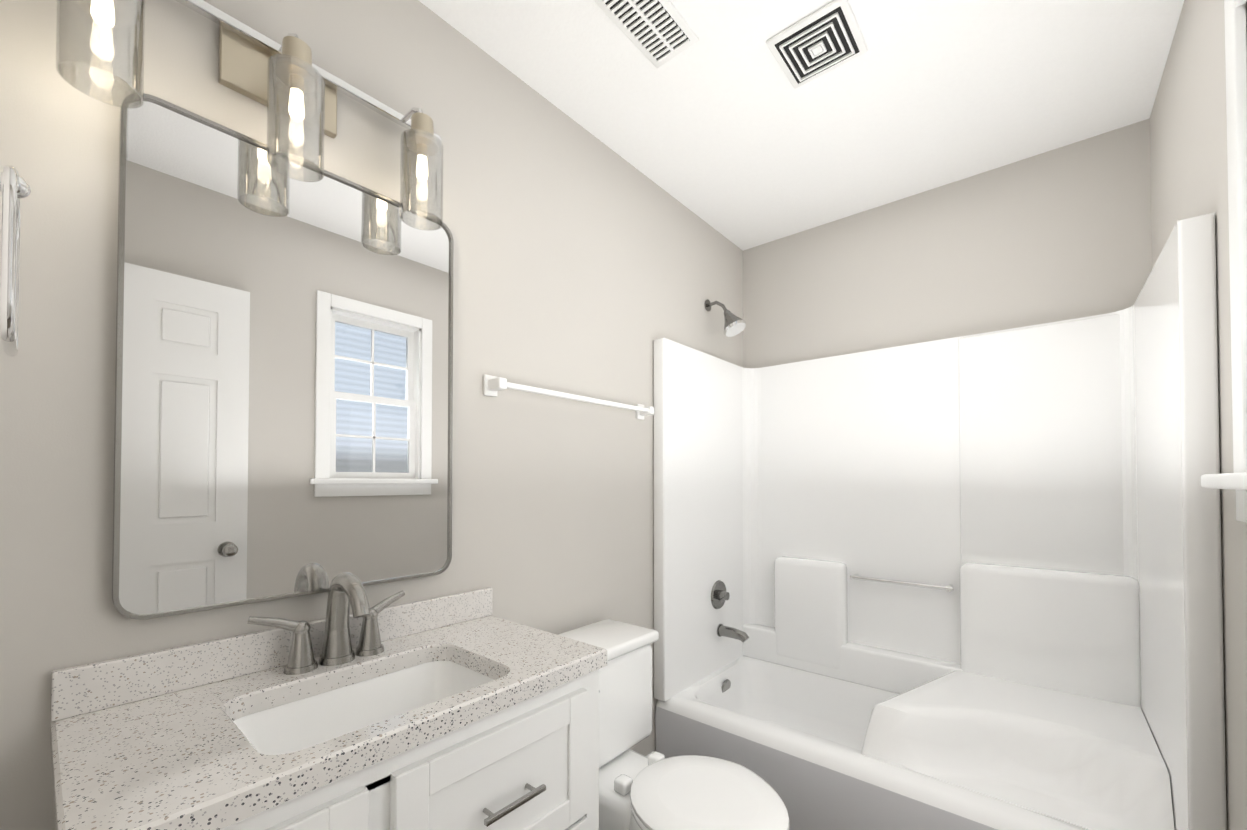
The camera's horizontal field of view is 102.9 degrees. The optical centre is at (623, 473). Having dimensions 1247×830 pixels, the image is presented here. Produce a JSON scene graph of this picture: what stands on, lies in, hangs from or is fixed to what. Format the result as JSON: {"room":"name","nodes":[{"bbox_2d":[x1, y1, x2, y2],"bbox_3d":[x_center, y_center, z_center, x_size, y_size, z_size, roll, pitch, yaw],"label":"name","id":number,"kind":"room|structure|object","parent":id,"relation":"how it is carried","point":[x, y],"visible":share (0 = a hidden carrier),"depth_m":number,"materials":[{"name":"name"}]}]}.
{"room":"bathroom","nodes":[
{"label":"bathroom","id":0,"kind":"room"},
{"bbox_2d":[0,0,742,829],"bbox_3d":[-0.224,-0.006,1.730,0.100,2.450,2.800,-1,-1,40],"label":"wall","id":1,"kind":"structure","parent":0,"point":[586,264],"depth_m":1.35,"materials":[{"name":"beige paint"}]},
{"bbox_2d":[56,0,442,230],"bbox_3d":[-0.666,-0.745,1.005,0.170,0.293,0.703,-1,-1,40],"label":"sconce","id":2,"kind":"object","parent":1,"relation":"attached to","point":[289,78],"visible":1,"depth_m":0.97,"materials":[{"name":"clear glass"}]},
{"bbox_2d":[112,93,453,619],"bbox_3d":[-0.672,-0.206,1.101,0.023,0.935,0.634,-1,-1,40],"label":"mirror","id":3,"kind":"object","parent":1,"relation":"attached to","point":[283,428],"visible":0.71,"depth_m":1.02,"materials":[{"name":"silver metal"}]},
{"bbox_2d":[483,374,653,419],"bbox_3d":[-0.139,-0.252,1.704,0.067,0.060,0.751,-1,-1,40],"label":"towel rail","id":4,"kind":"object","parent":1,"relation":"attached to","point":[492,385],"visible":1,"depth_m":1.56,"materials":[{"name":"white metal"}]},
{"bbox_2d":[418,0,1183,249],"bbox_3d":[0.401,-1.265,1.224,1.734,0.050,2.800,-1,-1,40],"label":"ceiling","id":5,"kind":"structure","parent":0,"point":[724,128],"depth_m":1.60,"materials":[{"name":"white paint"}]},
{"bbox_2d":[594,0,698,67],"bbox_3d":[0.061,-1.230,1.343,0.150,0.014,0.305,-1,-1,40],"label":"ceiling vent","id":6,"kind":"object","parent":5,"relation":"in","point":[658,33],"visible":1,"depth_m":1.36,"materials":[{"name":"white plastic"}]},
{"bbox_2d":[766,0,867,88],"bbox_3d":[0.558,-1.226,1.431,0.216,0.018,0.216,-1,-1,40],"label":"ceiling vent","id":7,"kind":"object","parent":5,"relation":"attached to","point":[828,37],"visible":1,"depth_m":1.41,"materials":[{"name":"white plastic"}]},
{"bbox_2d":[743,118,1151,367],"bbox_3d":[1.270,0.002,2.236,1.534,2.450,0.100,-1,-1,40],"label":"wall","id":8,"kind":"structure","parent":0,"point":[1060,234],"depth_m":2.05,"materials":[{"name":"beige paint"}]},
{"bbox_2d":[1150,0,1246,829],"bbox_3d":[1.025,-0.023,0.677,0.100,2.450,2.800,-1,-1,40],"label":"wall","id":9,"kind":"structure","parent":0,"point":[1188,151],"depth_m":1.08,"materials":[{"name":"beige paint"}]},
{"bbox_2d":[1201,0,1246,522],"bbox_3d":[1.011,-0.421,0.709,0.155,1.017,0.644,-1,-1,40],"label":"window","id":10,"kind":"structure","parent":9,"relation":"in","point":[1236,61],"depth_m":0.92,"materials":[{"name":"white"}]},
{"bbox_3d":[0.401,1.235,1.184,1.734,0.050,2.800,-1,-1,40],"label":"floor","id":11,"kind":"structure","parent":0,"visible":0},
{"bbox_2d":[50,572,606,829],"bbox_3d":[-0.471,0.706,0.960,0.495,1.000,0.834,-1,-1,40],"label":"bathroom vanity","id":12,"kind":"object","parent":11,"relation":"on","point":[467,710],"visible":1,"depth_m":0.90,"materials":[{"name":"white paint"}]},
{"bbox_2d":[247,572,404,674],"bbox_3d":[-0.577,0.305,1.038,0.171,0.194,0.311,-1,-1,40],"label":"faucet","id":13,"kind":"object","parent":12,"relation":"on","point":[367,627],"depth_m":1.05,"materials":[{"name":"silver metal"}]},
{"bbox_2d":[233,660,493,754],"bbox_3d":[-0.461,0.509,0.936,0.335,0.141,0.475,-1,-1,40],"label":"sink basin","id":14,"kind":"object","parent":12,"relation":"in","point":[300,721],"depth_m":1.01,"materials":[{"name":"white ceramic"}]},
{"bbox_2d":[558,619,789,829],"bbox_3d":[0.084,0.861,1.365,0.741,0.704,0.440,-1,-1,40],"label":"toilet","id":15,"kind":"object","parent":11,"relation":"on","point":[655,790],"visible":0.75,"depth_m":1.35,"materials":[{"name":"white ceramic"}]},
{"bbox_2d":[654,212,1226,829],"bbox_3d":[0.970,0.184,1.879,1.530,2.073,0.823,-1,-1,40],"label":"shower","id":16,"kind":"object","parent":11,"relation":"on","point":[968,582],"visible":1,"depth_m":1.85,"materials":[{"name":"white plastic"}]},
{"bbox_3d":[-0.469,-0.032,0.172,1.534,2.450,0.100,-1,-1,40],"label":"wall","id":17,"kind":"structure","parent":0,"visible":0},
{"bbox_2d":[0,165,30,356],"bbox_3d":[-0.657,-0.226,0.475,0.159,0.198,0.115,-1,-1,40],"label":"towel ring","id":18,"kind":"object","parent":17,"relation":"attached to","point":[15,188],"visible":1,"depth_m":0.46,"materials":[{"name":"silver metal"}]}
]}

